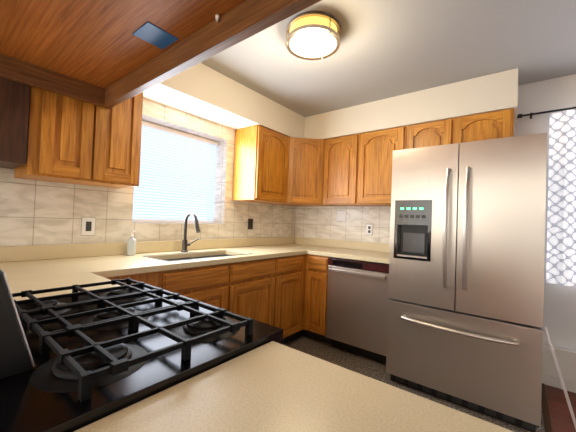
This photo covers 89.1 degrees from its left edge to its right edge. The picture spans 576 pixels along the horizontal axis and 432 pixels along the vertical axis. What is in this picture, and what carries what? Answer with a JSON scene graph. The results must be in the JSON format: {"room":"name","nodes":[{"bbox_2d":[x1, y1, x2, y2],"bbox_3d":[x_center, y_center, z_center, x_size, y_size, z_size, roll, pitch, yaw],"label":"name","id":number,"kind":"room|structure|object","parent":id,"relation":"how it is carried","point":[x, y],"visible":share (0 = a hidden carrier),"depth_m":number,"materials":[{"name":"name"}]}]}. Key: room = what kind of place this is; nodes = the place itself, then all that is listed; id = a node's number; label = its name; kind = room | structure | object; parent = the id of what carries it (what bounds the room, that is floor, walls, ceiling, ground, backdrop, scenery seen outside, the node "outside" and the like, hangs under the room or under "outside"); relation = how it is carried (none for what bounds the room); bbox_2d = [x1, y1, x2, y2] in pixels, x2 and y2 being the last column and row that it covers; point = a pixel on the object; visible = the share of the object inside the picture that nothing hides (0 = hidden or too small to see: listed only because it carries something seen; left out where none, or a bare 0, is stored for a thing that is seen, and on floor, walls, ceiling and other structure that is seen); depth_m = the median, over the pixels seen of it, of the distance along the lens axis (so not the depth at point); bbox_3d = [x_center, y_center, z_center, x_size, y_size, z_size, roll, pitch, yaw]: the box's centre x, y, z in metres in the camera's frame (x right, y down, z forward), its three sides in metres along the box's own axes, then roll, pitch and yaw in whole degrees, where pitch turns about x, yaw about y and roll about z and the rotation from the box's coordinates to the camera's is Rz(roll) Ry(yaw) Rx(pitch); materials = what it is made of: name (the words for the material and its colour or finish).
{"room":"kitchen","nodes":[
{"label":"kitchen","id":0,"kind":"room"},
{"bbox_2d":[0,98,295,245],"bbox_3d":[-2.013,-0.051,1.402,0.250,2.420,7.000,1,-1,38],"label":"wall","id":1,"kind":"structure","parent":0,"point":[35,212],"depth_m":2.19,"materials":[{"name":"beige tile"}]},
{"bbox_2d":[0,77,35,168],"bbox_3d":[-1.700,-0.530,1.292,0.334,0.497,0.782,1,-1,38],"label":"upper cabinet","id":2,"kind":"object","parent":1,"relation":"attached to","point":[15,97],"depth_m":1.46,"materials":[{"name":"brown wood"}]},
{"bbox_2d":[14,88,99,184],"bbox_3d":[-1.366,-0.486,1.720,0.331,0.547,0.289,1,-1,38],"label":"upper cabinet","id":3,"kind":"object","parent":1,"relation":"attached to","point":[45,135],"depth_m":1.62,"materials":[{"name":"brown wood"}]},
{"bbox_2d":[81,217,95,235],"bbox_3d":[-1.371,0.071,2.010,0.008,0.128,0.084,1,-1,38],"label":"electrical outlet","id":4,"kind":"object","parent":1,"relation":"attached to","point":[87,226],"visible":1,"depth_m":2.01,"materials":[{"name":"beige plastic"}]},
{"bbox_2d":[88,97,142,188],"bbox_3d":[-1.190,-0.477,1.943,0.331,0.547,0.281,1,-1,38],"label":"upper cabinet","id":5,"kind":"object","parent":1,"relation":"attached to","point":[118,146],"depth_m":1.85,"materials":[{"name":"brown wood"}]},
{"bbox_2d":[0,237,295,259],"bbox_3d":[-0.890,0.259,2.597,0.020,0.090,3.188,1,-1,38],"label":"backsplash","id":6,"kind":"structure","parent":1,"relation":"attached to","point":[31,252],"depth_m":2.13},
{"bbox_2d":[132,120,217,222],"bbox_3d":[-1.051,-0.361,2.715,0.118,0.846,0.886,1,-1,38],"label":"window","id":7,"kind":"structure","parent":1,"relation":"in","point":[177,177],"depth_m":2.67,"materials":[{"name":"white glass"}]},
{"bbox_2d":[248,218,252,228],"bbox_3d":[-0.413,0.088,3.225,0.008,0.121,0.078,1,-1,38],"label":"outlet","id":8,"kind":"object","parent":1,"relation":"attached to","point":[250,223],"visible":1,"depth_m":3.22,"materials":[{"name":"black plastic"}]},
{"bbox_2d":[233,125,288,203],"bbox_3d":[-0.243,-0.514,3.109,0.373,0.728,0.537,1,-1,38],"label":"upper cabinet","id":9,"kind":"object","parent":1,"relation":"attached to","point":[272,167],"depth_m":2.94,"materials":[{"name":"brown wood"}]},
{"bbox_2d":[73,340,513,431],"bbox_3d":[0.026,0.320,0.257,0.677,0.038,0.650,1,-1,38],"label":"countertop","id":10,"kind":"structure","parent":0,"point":[273,386],"depth_m":0.47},
{"bbox_2d":[200,0,575,116],"bbox_3d":[0.290,-1.256,-0.359,6.000,0.100,7.000,1,-1,38],"label":"ceiling","id":11,"kind":"structure","parent":0,"point":[389,48],"depth_m":2.04,"materials":[{"name":"grey paint"}]},
{"bbox_2d":[0,0,320,108],"bbox_3d":[-0.740,-0.944,0.566,2.750,0.570,1.500,1,-1,38],"label":"soffit beam","id":12,"kind":"structure","parent":11,"relation":"attached to","point":[108,54],"depth_m":1.20,"materials":[{"name":"brown wood"}]},
{"bbox_2d":[143,63,304,137],"bbox_3d":[-0.473,-1.038,2.844,0.345,0.290,2.400,1,-1,38],"label":"ceiling soffit","id":13,"kind":"structure","parent":11,"relation":"attached to","point":[201,90],"depth_m":2.53,"materials":[{"name":"beige paint"}]},
{"bbox_2d":[286,12,339,60],"bbox_3d":[0.159,-1.121,1.854,0.339,0.108,0.340,1,-1,38],"label":"flush ceiling light","id":14,"kind":"object","parent":11,"relation":"attached to","point":[312,36],"visible":1,"depth_m":1.77,"materials":[{"name":"white glass"}]},
{"bbox_2d":[304,68,517,139],"bbox_3d":[1.065,-0.981,2.938,1.955,0.290,0.345,1,-1,38],"label":"ceiling soffit","id":15,"kind":"structure","parent":11,"relation":"attached to","point":[498,91],"depth_m":2.60,"materials":[{"name":"beige paint"}]},
{"bbox_2d":[283,334,544,431],"bbox_3d":[-1.081,1.231,0.611,2.740,0.100,7.000,1,-1,38],"label":"floor","id":16,"kind":"structure","parent":0,"point":[362,365],"depth_m":2.48,"materials":[{"name":"stone"}]},
{"bbox_2d":[0,269,282,431],"bbox_3d":[-0.484,0.647,0.770,0.740,1.115,0.667,1,-1,38],"label":"range","id":17,"kind":"object","parent":16,"relation":"on","point":[75,360],"visible":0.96,"depth_m":0.57,"materials":[{"name":"black metal"}]},
{"bbox_2d":[112,272,175,291],"bbox_3d":[-1.332,0.749,1.602,0.578,0.876,1.108,1,-1,38],"label":"base cabinet","id":18,"kind":"object","parent":16,"relation":"on","point":[163,280],"depth_m":1.77,"materials":[{"name":"brown wood"}]},
{"bbox_2d":[185,284,259,320],"bbox_3d":[-0.754,0.901,2.306,0.619,0.636,0.857,1,-1,38],"label":"base cabinet","id":19,"kind":"object","parent":16,"relation":"on","point":[241,299],"depth_m":2.25,"materials":[{"name":"brown wood"}]},
{"bbox_2d":[248,256,283,327],"bbox_3d":[-0.401,0.801,2.750,0.619,0.876,0.270,1,-1,38],"label":"base cabinet","id":20,"kind":"object","parent":16,"relation":"on","point":[281,283],"depth_m":2.56,"materials":[{"name":"brown wood"}]},
{"bbox_2d":[280,252,307,339],"bbox_3d":[-0.225,0.811,2.974,0.619,0.876,0.414,1,-1,38],"label":"base cabinet","id":21,"kind":"object","parent":16,"relation":"on","point":[292,314],"depth_m":2.84,"materials":[{"name":"brown wood"}]},
{"bbox_2d":[304,252,335,343],"bbox_3d":[0.447,0.838,3.155,0.294,0.876,0.619,1,-1,38],"label":"base cabinet","id":22,"kind":"object","parent":16,"relation":"on","point":[316,282],"depth_m":2.91,"materials":[{"name":"brown wood"}]},
{"bbox_2d":[7,272,119,300],"bbox_3d":[-1.010,0.295,1.074,0.472,0.038,0.650,1,-1,38],"label":"countertop","id":23,"kind":"structure","parent":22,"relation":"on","point":[33,283],"depth_m":1.22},
{"bbox_2d":[0,244,323,279],"bbox_3d":[-0.656,0.329,2.410,0.623,0.038,3.188,1,-1,38],"label":"countertop","id":24,"kind":"structure","parent":22,"relation":"on","point":[130,265],"depth_m":1.81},
{"bbox_2d":[127,230,135,254],"bbox_3d":[-1.149,0.196,2.156,0.069,0.184,0.058,1,-1,38],"label":"soap bottle","id":25,"kind":"object","parent":24,"relation":"on","point":[131,245],"visible":1,"depth_m":2.14,"materials":[{"name":"white plastic"}]},
{"bbox_2d":[181,212,200,252],"bbox_3d":[-0.771,0.138,2.456,0.227,0.336,0.151,1,-1,38],"label":"faucet","id":26,"kind":"object","parent":24,"relation":"on","point":[184,242],"depth_m":2.45,"materials":[{"name":"grey metal"}]},
{"bbox_2d":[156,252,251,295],"bbox_3d":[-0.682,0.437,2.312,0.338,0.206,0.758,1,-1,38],"label":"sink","id":27,"kind":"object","parent":24,"relation":"in","point":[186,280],"depth_m":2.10,"materials":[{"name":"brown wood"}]},
{"bbox_2d":[308,248,389,263],"bbox_3d":[0.727,0.388,2.951,0.880,0.038,0.623,1,-1,38],"label":"countertop","id":28,"kind":"structure","parent":22,"relation":"on","point":[346,253],"depth_m":2.82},
{"bbox_2d":[326,257,389,363],"bbox_3d":[0.783,0.850,2.854,0.599,0.868,0.638,1,-1,38],"label":"dishwasher","id":29,"kind":"object","parent":16,"relation":"on","point":[357,308],"visible":0.77,"depth_m":2.62,"materials":[{"name":"grey metal"}]},
{"bbox_2d":[386,133,546,431],"bbox_3d":[1.355,0.404,2.260,0.902,1.782,0.886,1,-1,38],"label":"refrigerator","id":30,"kind":"object","parent":16,"relation":"on","point":[466,281],"visible":1,"depth_m":1.92,"materials":[{"name":"grey metal"}]},
{"bbox_2d":[295,74,575,349],"bbox_3d":[2.429,0.123,2.194,5.750,2.420,0.250,1,-1,38],"label":"wall","id":31,"kind":"structure","parent":0,"point":[559,307],"depth_m":2.40,"materials":[{"name":"tile"}]},
{"bbox_2d":[277,137,328,205],"bbox_3d":[0.173,-0.495,3.400,0.667,0.728,0.665,1,-1,38],"label":"upper cabinet","id":32,"kind":"object","parent":31,"relation":"attached to","point":[306,155],"depth_m":3.21,"materials":[{"name":"brown wood"}]},
{"bbox_2d":[336,211,345,221],"bbox_3d":[0.628,0.001,3.453,0.124,0.128,0.008,1,-1,38],"label":"light switch","id":33,"kind":"object","parent":31,"relation":"attached to","point":[341,216],"visible":1,"depth_m":3.45,"materials":[{"name":"beige plastic"}]},
{"bbox_2d":[296,237,389,251],"bbox_3d":[0.680,0.329,3.376,1.483,0.090,0.020,1,-1,38],"label":"backsplash","id":34,"kind":"structure","parent":31,"relation":"attached to","point":[367,247],"depth_m":3.37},
{"bbox_2d":[325,133,364,205],"bbox_3d":[0.642,-0.481,3.216,0.529,0.728,0.373,1,-1,38],"label":"upper cabinet","id":35,"kind":"object","parent":31,"relation":"attached to","point":[345,158],"depth_m":3.07,"materials":[{"name":"brown wood"}]},
{"bbox_2d":[366,224,372,234],"bbox_3d":[0.899,0.151,3.233,0.078,0.121,0.008,1,-1,38],"label":"electrical outlet","id":36,"kind":"object","parent":31,"relation":"attached to","point":[369,229],"visible":1,"depth_m":3.23,"materials":[{"name":"beige plastic"}]},
{"bbox_2d":[365,126,404,205],"bbox_3d":[0.965,-0.472,2.988,0.535,0.728,0.331,1,-1,38],"label":"upper cabinet","id":37,"kind":"object","parent":31,"relation":"attached to","point":[380,145],"depth_m":2.84,"materials":[{"name":"brown wood"}]},
{"bbox_2d":[405,116,464,148],"bbox_3d":[1.360,-0.663,2.685,0.450,0.328,0.331,1,-1,38],"label":"upper cabinet","id":38,"kind":"object","parent":31,"relation":"attached to","point":[447,131],"depth_m":2.54,"materials":[{"name":"brown wood"}]},
{"bbox_2d":[465,108,513,141],"bbox_3d":[1.617,-0.657,2.483,0.472,0.328,0.331,1,-1,38],"label":"upper cabinet","id":39,"kind":"object","parent":31,"relation":"attached to","point":[496,124],"depth_m":2.30,"materials":[{"name":"brown wood"}]},
{"bbox_2d":[517,107,575,285],"bbox_3d":[2.623,-0.141,1.830,1.905,1.350,0.097,1,-1,38],"label":"curtain","id":40,"kind":"object","parent":31,"relation":"hanging from","point":[561,248],"visible":0.98,"depth_m":2.21,"materials":[{"name":"white fabric"}]},
{"bbox_2d":[542,343,575,392],"bbox_3d":[2.881,1.179,1.571,2.330,0.322,0.089,1,-1,38],"label":"baseboard heater","id":41,"kind":"object","parent":31,"relation":"attached to","point":[566,358],"depth_m":2.21,"materials":[{"name":"white metal"}]},
{"bbox_2d":[545,385,575,431],"bbox_3d":[1.274,1.288,-1.246,3.260,0.100,7.000,1,-1,38],"label":"floor","id":42,"kind":"structure","parent":0,"point":[560,416],"depth_m":1.98,"materials":[{"name":"brown wood"}]},
{"bbox_2d":[541,383,552,431],"bbox_3d":[1.214,1.273,1.310,0.036,0.005,2.558,1,-1,38],"label":"threshold strip","id":43,"kind":"object","parent":42,"relation":"on","point":[546,417],"depth_m":1.94,"materials":[{"name":"brown wood"}]},
{"bbox_2d":[544,326,575,429],"bbox_3d":[1.574,0.976,1.667,0.065,0.634,0.190,3,-1,-43],"label":"pole","id":44,"kind":"object","parent":42,"relation":"on","point":[560,376],"visible":1,"depth_m":1.66,"materials":[{"name":"white metal"}]}
]}

